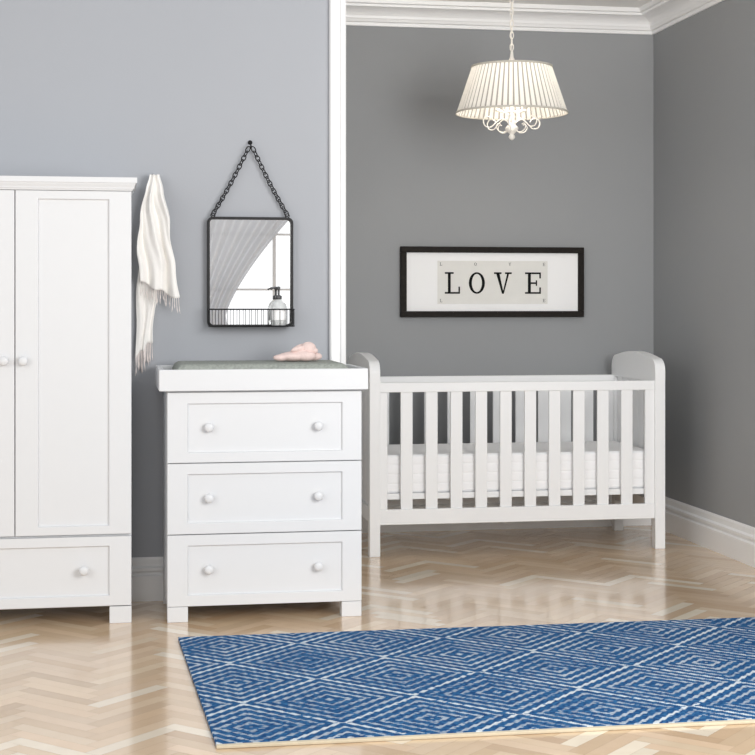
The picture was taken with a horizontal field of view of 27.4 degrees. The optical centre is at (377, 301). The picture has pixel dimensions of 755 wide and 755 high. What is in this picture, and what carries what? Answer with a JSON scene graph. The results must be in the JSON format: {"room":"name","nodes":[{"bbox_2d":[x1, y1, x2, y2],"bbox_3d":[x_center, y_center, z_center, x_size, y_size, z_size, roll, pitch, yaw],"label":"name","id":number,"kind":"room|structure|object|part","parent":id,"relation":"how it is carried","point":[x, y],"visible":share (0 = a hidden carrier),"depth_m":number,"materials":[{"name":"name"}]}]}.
{"room":"children's room","nodes":[
{"label":"children's room","id":0,"kind":"room"},
{"bbox_2d":[0,0,328,556],"bbox_3d":[-2.257,-0.195,6.599,4.235,2.990,0.120,0,0,-10],"label":"wall","id":1,"kind":"structure","parent":0,"point":[178,91],"depth_m":6.78,"materials":[{"name":"paint"}]},
{"bbox_2d":[131,557,162,601],"bbox_3d":[-2.274,1.206,6.523,4.175,0.188,0.024,0,0,-10],"label":"baseboard","id":2,"kind":"structure","parent":1,"relation":"attached to","point":[146,572],"depth_m":6.74,"materials":[{"name":"paint"}]},
{"bbox_2d":[207,140,294,326],"bbox_3d":[-0.553,-0.301,6.778,0.377,0.823,0.118,0,0,-10],"label":"wall mirror","id":3,"kind":"object","parent":1,"relation":"attached to","point":[247,257],"visible":1,"depth_m":6.81,"materials":[{"name":"black metal"}]},
{"bbox_3d":[-0.642,-0.531,6.794,0.173,0.309,0.019,0,0,-8],"label":"chain","id":4,"kind":"part","parent":3,"relation":"part of","materials":[{"name":"black metal"}]},
{"bbox_3d":[-0.561,-0.132,6.819,0.356,0.462,0.010,0,0,-10],"label":"glass","id":5,"kind":"part","parent":3,"relation":"part of","materials":[{"name":"white mirror"}]},
{"bbox_3d":[-0.560,-0.132,6.814,0.377,0.483,0.036,0,0,-10],"label":"frame","id":6,"kind":"part","parent":3,"relation":"part of","materials":[{"name":"black metal"}]},
{"bbox_2d":[208,309,294,326],"bbox_3d":[-0.549,0.069,6.758,0.373,0.079,0.078,0,0,-10],"label":"basket","id":7,"kind":"object","parent":3,"relation":"on","point":[216,317],"depth_m":6.80,"materials":[{"name":"black metal"}]},
{"bbox_3d":[-0.474,-0.531,6.824,0.170,0.309,0.019,0,0,-12],"label":"chain","id":8,"kind":"part","parent":3,"relation":"part of","materials":[{"name":"black metal"}]},
{"bbox_2d":[270,286,286,325],"bbox_3d":[-0.433,0.017,6.779,0.072,0.171,0.071,0,0,-10],"label":"soap dispenser","id":9,"kind":"object","parent":3,"relation":"in","point":[278,317],"visible":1,"depth_m":6.75,"materials":[{"name":"clear glass"}]},
{"bbox_2d":[271,299,286,325],"bbox_3d":[-0.432,0.043,6.779,0.070,0.120,0.070,0,0,-10],"label":"bottle","id":10,"kind":"object","parent":9,"relation":"attached to","point":[278,317],"depth_m":6.75,"materials":[{"name":"clear glass"}]},
{"bbox_2d":[329,0,345,363],"bbox_3d":[-0.182,-0.195,6.916,0.072,2.990,0.094,0,0,-10],"label":"trim","id":11,"kind":"structure","parent":1,"relation":"attached to","point":[337,8],"depth_m":6.88,"materials":[{"name":"paint"}]},
{"bbox_3d":[-0.977,-0.545,6.739,0.024,0.024,0.047,0,0,-10],"label":"wall hook","id":12,"kind":"object","parent":1,"relation":"attached to","visible":0},
{"bbox_2d":[135,174,179,375],"bbox_3d":[-0.952,-0.115,6.717,0.195,0.873,0.086,0,0,-10],"label":"throw blanket","id":13,"kind":"object","parent":12,"relation":"hanging from","point":[156,260],"visible":1,"depth_m":6.71,"materials":[{"name":"fabric"}]},
{"bbox_2d":[0,525,754,754],"bbox_3d":[-0.554,1.300,3.781,6.616,0.001,10.240,0,0,-10],"label":"floor","id":14,"kind":"structure","parent":0,"point":[74,681],"depth_m":6.33,"materials":[{"name":"brown wood"}]},
{"bbox_2d":[0,176,136,622],"bbox_3d":[-1.487,0.399,6.408,0.966,1.803,0.484,0,0,-10],"label":"wardrobe","id":15,"kind":"object","parent":14,"relation":"on","point":[65,242],"visible":1,"depth_m":6.25,"materials":[{"name":"white paint"}]},
{"bbox_3d":[-1.490,0.236,6.179,0.039,0.039,0.034,0,0,-10],"label":"knob","id":16,"kind":"part","parent":15,"relation":"part of","materials":[{"name":"white paint"}]},
{"bbox_3d":[-1.680,0.245,6.173,0.458,1.386,0.021,0,0,-10],"label":"door","id":17,"kind":"part","parent":15,"relation":"part of","materials":[{"name":"white paint"}]},
{"bbox_3d":[-1.416,0.236,6.192,0.039,0.039,0.034,0,0,-10],"label":"knob","id":18,"kind":"part","parent":15,"relation":"part of","materials":[{"name":"white paint"}]},
{"bbox_3d":[-1.453,1.088,6.213,0.920,0.280,0.021,0,0,-10],"label":"drawer","id":19,"kind":"part","parent":15,"relation":"part of","materials":[{"name":"white paint"}]},
{"bbox_3d":[-1.488,-0.476,6.413,0.966,0.053,0.472,0,0,-10],"label":"crown","id":20,"kind":"part","parent":15,"relation":"part of","materials":[{"name":"white paint"}]},
{"bbox_3d":[-1.225,0.245,6.253,0.458,1.386,0.021,0,0,-10],"label":"door","id":21,"kind":"part","parent":15,"relation":"part of","materials":[{"name":"white paint"}]},
{"bbox_3d":[-1.181,1.081,6.233,0.039,0.039,0.034,0,0,-10],"label":"knob","id":22,"kind":"part","parent":15,"relation":"part of","materials":[{"name":"white paint"}]},
{"bbox_3d":[-1.046,1.266,6.305,0.088,0.068,0.059,0,0,-10],"label":"leg","id":23,"kind":"part","parent":15,"relation":"part of","materials":[{"name":"white paint"}]},
{"bbox_2d":[163,390,361,622],"bbox_3d":[-0.496,0.831,6.562,0.797,0.938,0.482,0,0,-10],"label":"dresser","id":24,"kind":"object","parent":14,"relation":"on","point":[262,490],"visible":1,"depth_m":6.35,"materials":[{"name":"white paint"}]},
{"bbox_3d":[-0.884,1.269,6.709,0.083,0.062,0.059,0,0,-10],"label":"leg","id":25,"kind":"part","parent":24,"relation":"part of","materials":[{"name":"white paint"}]},
{"bbox_3d":[-0.815,1.269,6.315,0.083,0.062,0.059,0,0,-10],"label":"leg","id":26,"kind":"part","parent":24,"relation":"part of","materials":[{"name":"white paint"}]},
{"bbox_3d":[-0.684,1.088,6.301,0.039,0.039,0.034,0,0,-10],"label":"knob","id":27,"kind":"part","parent":24,"relation":"part of","materials":[{"name":"white paint"}]},
{"bbox_3d":[-0.684,0.798,6.301,0.039,0.039,0.034,0,0,-10],"label":"knob","id":28,"kind":"part","parent":24,"relation":"part of","materials":[{"name":"white paint"}]},
{"bbox_3d":[-0.684,0.510,6.301,0.039,0.039,0.034,0,0,-10],"label":"knob","id":29,"kind":"part","parent":24,"relation":"part of","materials":[{"name":"white paint"}]},
{"bbox_2d":[155,364,367,391],"bbox_3d":[-0.500,0.318,6.557,0.855,0.087,0.480,0,0,-10],"label":"changing table top","id":30,"kind":"object","parent":24,"relation":"on","point":[354,377],"visible":0.99,"depth_m":6.32,"materials":[{"name":"white paint"}]},
{"bbox_2d":[172,360,347,369],"bbox_3d":[-0.501,0.298,6.558,0.710,0.091,0.428,0,0,-10],"label":"mat","id":31,"kind":"object","parent":30,"relation":"in","point":[241,364],"visible":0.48,"depth_m":6.39,"materials":[{"name":"grey fabric"}]},
{"bbox_2d":[273,342,321,360],"bbox_3d":[-0.339,0.210,6.589,0.208,0.083,0.090,0,0,-3],"label":"toy","id":32,"kind":"object","parent":31,"relation":"on","point":[307,351],"visible":1,"depth_m":6.56,"materials":[{"name":"pink fabric"}]},
{"bbox_3d":[-0.460,1.091,6.356,0.797,0.289,0.020,0,0,-10],"label":"drawer","id":33,"kind":"part","parent":24,"relation":"part of","materials":[{"name":"white paint"}]},
{"bbox_3d":[-0.460,0.800,6.356,0.797,0.286,0.020,0,0,-10],"label":"drawer","id":34,"kind":"part","parent":24,"relation":"part of","materials":[{"name":"white paint"}]},
{"bbox_3d":[-0.460,0.510,6.356,0.797,0.285,0.020,0,0,-10],"label":"drawer","id":35,"kind":"part","parent":24,"relation":"part of","materials":[{"name":"white paint"}]},
{"bbox_3d":[-0.242,0.798,6.378,0.039,0.039,0.034,0,0,-10],"label":"knob","id":36,"kind":"part","parent":24,"relation":"part of","materials":[{"name":"white paint"}]},
{"bbox_3d":[-0.242,0.510,6.378,0.039,0.039,0.034,0,0,-10],"label":"knob","id":37,"kind":"part","parent":24,"relation":"part of","materials":[{"name":"white paint"}]},
{"bbox_3d":[-0.242,1.088,6.378,0.039,0.039,0.034,0,0,-10],"label":"knob","id":38,"kind":"part","parent":24,"relation":"part of","materials":[{"name":"white paint"}]},
{"bbox_3d":[-0.112,1.269,6.438,0.083,0.062,0.059,0,0,-10],"label":"leg","id":39,"kind":"part","parent":24,"relation":"part of","materials":[{"name":"white paint"}]},
{"bbox_2d":[178,617,754,748],"bbox_3d":[0.656,1.294,5.445,2.625,0.012,1.506,0,0,-10],"label":"rug","id":40,"kind":"object","parent":14,"relation":"on","point":[284,689],"visible":1,"depth_m":5.26,"materials":[{"name":"blue fabric"}]},
{"bbox_2d":[348,351,664,556],"bbox_3d":[0.676,0.785,8.383,1.580,1.030,0.720,0,0,-10],"label":"cot","id":41,"kind":"object","parent":14,"relation":"on","point":[630,400],"visible":0.82,"depth_m":8.08,"materials":[{"name":"white paint"}]},
{"bbox_3d":[-0.075,0.698,8.251,0.055,0.855,0.720,0,0,-10],"label":"panel","id":42,"kind":"part","parent":41,"relation":"part of","materials":[{"name":"white paint"}]},
{"bbox_3d":[-0.017,0.859,7.924,0.055,0.882,0.055,0,0,-10],"label":"leg","id":43,"kind":"part","parent":41,"relation":"part of","materials":[{"name":"white paint"}]},
{"bbox_3d":[0.619,0.726,8.711,1.470,0.624,0.030,0,0,-10],"label":"rail","id":44,"kind":"part","parent":41,"relation":"part of","materials":[{"name":"white paint"}]},
{"bbox_2d":[387,441,643,492],"bbox_3d":[0.676,0.886,8.383,1.456,0.196,0.604,0,0,-10],"label":"mattress","id":45,"kind":"object","parent":41,"relation":"on","point":[566,448],"visible":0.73,"depth_m":8.11,"materials":[{"name":"fabric"}]},
{"bbox_3d":[0.676,1.000,8.383,1.466,0.030,0.630,0,0,-10],"label":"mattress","id":46,"kind":"part","parent":41,"relation":"part of","materials":[{"name":"white paint"}]},
{"bbox_3d":[0.734,0.777,8.055,1.470,0.726,0.030,0,0,-10],"label":"rail","id":47,"kind":"part","parent":41,"relation":"part of","materials":[{"name":"white paint"}]},
{"bbox_3d":[1.370,0.859,8.842,0.055,0.882,0.055,0,0,-10],"label":"leg","id":48,"kind":"part","parent":41,"relation":"part of","materials":[{"name":"white paint"}]},
{"bbox_3d":[1.427,0.698,8.515,0.055,0.855,0.720,0,0,-10],"label":"panel","id":49,"kind":"part","parent":41,"relation":"part of","materials":[{"name":"white paint"}]},
{"bbox_3d":[1.485,0.859,8.187,0.055,0.882,0.055,0,0,-10],"label":"leg","id":50,"kind":"part","parent":41,"relation":"part of","materials":[{"name":"white paint"}]},
{"bbox_2d":[346,25,652,444],"bbox_3d":[0.559,-0.195,8.931,2.358,2.990,0.120,0,0,-10],"label":"wall","id":51,"kind":"structure","parent":0,"point":[419,172],"depth_m":8.89,"materials":[{"name":"paint"}]},
{"bbox_2d":[400,246,583,316],"bbox_3d":[0.660,-0.115,8.869,1.077,0.401,0.033,0,0,-10],"label":"picture frame","id":52,"kind":"object","parent":51,"relation":"attached to","point":[434,281],"visible":1,"depth_m":8.86,"materials":[{"name":"paper"}]},
{"bbox_2d":[437,261,547,303],"bbox_3d":[0.660,-0.112,8.869,0.648,0.246,0.001,0,0,-10],"label":"print","id":53,"kind":"object","parent":52,"relation":"attached to","point":[458,282],"depth_m":8.87,"materials":[{"name":"grey paper"}]},
{"bbox_2d":[346,0,651,34],"bbox_3d":[0.581,-1.625,8.805,2.118,0.130,0.135,0,0,-10],"label":"trim","id":54,"kind":"structure","parent":51,"relation":"attached to","point":[384,13],"depth_m":8.83,"materials":[{"name":"paint"}]},
{"bbox_2d":[361,495,650,532],"bbox_3d":[0.571,1.206,8.860,2.118,0.188,0.024,0,0,-10],"label":"baseboard","id":55,"kind":"structure","parent":51,"relation":"attached to","point":[589,499],"depth_m":8.88,"materials":[{"name":"paint"}]},
{"bbox_2d":[432,0,651,7],"bbox_3d":[0.715,-1.740,8.040,2.358,0.100,1.930,0,0,-10],"label":"ceiling","id":56,"kind":"structure","parent":0,"point":[608,3],"depth_m":8.75,"materials":[{"name":"paint"}]},
{"bbox_2d":[455,0,568,139],"bbox_3d":[0.679,-1.254,7.835,0.570,0.872,0.570,0,0,-10],"label":"chandelier","id":57,"kind":"object","parent":56,"relation":"hanging from","point":[511,90],"visible":1,"depth_m":7.66,"materials":[{"name":"fabric"}]},
{"bbox_3d":[0.600,-0.895,7.808,0.148,0.082,0.007,0,0,-19],"label":"scroll arm","id":58,"kind":"part","parent":57,"relation":"part of","materials":[{"name":"white metal"}]},
{"bbox_3d":[0.616,-0.895,7.890,0.148,0.082,0.007,0,0,41],"label":"scroll arm","id":59,"kind":"part","parent":57,"relation":"part of","materials":[{"name":"white metal"}]},
{"bbox_3d":[0.663,-0.895,7.753,0.007,0.082,0.148,0,0,11],"label":"scroll arm","id":60,"kind":"part","parent":57,"relation":"part of","materials":[{"name":"white metal"}]},
{"bbox_3d":[0.698,-1.044,7.800,0.350,0.452,0.325,0,0,-10],"label":"stem","id":61,"kind":"part","parent":57,"relation":"part of","materials":[{"name":"white metal"}]},
{"bbox_3d":[0.679,-1.071,7.835,0.562,0.233,0.562,0,0,-10],"label":"lamp shade","id":62,"kind":"part","parent":57,"relation":"part of","materials":[{"name":"fabric"}]},
{"bbox_3d":[0.679,-1.187,7.835,0.414,0.010,0.414,0,0,-10],"label":"shade trim","id":63,"kind":"part","parent":57,"relation":"part of","materials":[{"name":"white fabric"}]},
{"bbox_3d":[0.679,-0.956,7.835,0.570,0.010,0.570,0,0,-10],"label":"shade trim","id":64,"kind":"part","parent":57,"relation":"part of","materials":[{"name":"white fabric"}]},
{"bbox_3d":[0.680,-1.460,7.835,0.019,0.419,0.019,0,0,35],"label":"chain","id":65,"kind":"part","parent":57,"relation":"part of","materials":[{"name":"white metal"}]},
{"bbox_3d":[0.742,-0.895,7.780,0.095,0.082,0.117,0,0,-10],"label":"scroll arm","id":66,"kind":"part","parent":57,"relation":"part of","materials":[{"name":"white metal"}]},
{"bbox_3d":[0.758,-0.895,7.862,0.148,0.082,0.007,0,0,-19],"label":"scroll arm","id":67,"kind":"part","parent":57,"relation":"part of","materials":[{"name":"white metal"}]},
{"bbox_2d":[653,0,754,526],"bbox_3d":[2.141,-0.195,6.386,0.120,2.990,5.440,0,0,-10],"label":"wall","id":68,"kind":"structure","parent":0,"point":[704,63],"depth_m":8.27,"materials":[{"name":"paint"}]},
{"bbox_2d":[639,0,723,34],"bbox_3d":[1.702,-1.625,8.152,0.135,0.130,1.810,0,0,-10],"label":"trim","id":69,"kind":"structure","parent":68,"relation":"attached to","point":[661,15],"depth_m":8.64,"materials":[{"name":"paint"}]},
{"bbox_2d":[651,497,754,567],"bbox_3d":[2.070,1.206,6.374,0.024,0.188,5.440,0,0,-10],"label":"baseboard","id":70,"kind":"structure","parent":68,"relation":"attached to","point":[728,537],"depth_m":8.14,"materials":[{"name":"paint"}]}
]}

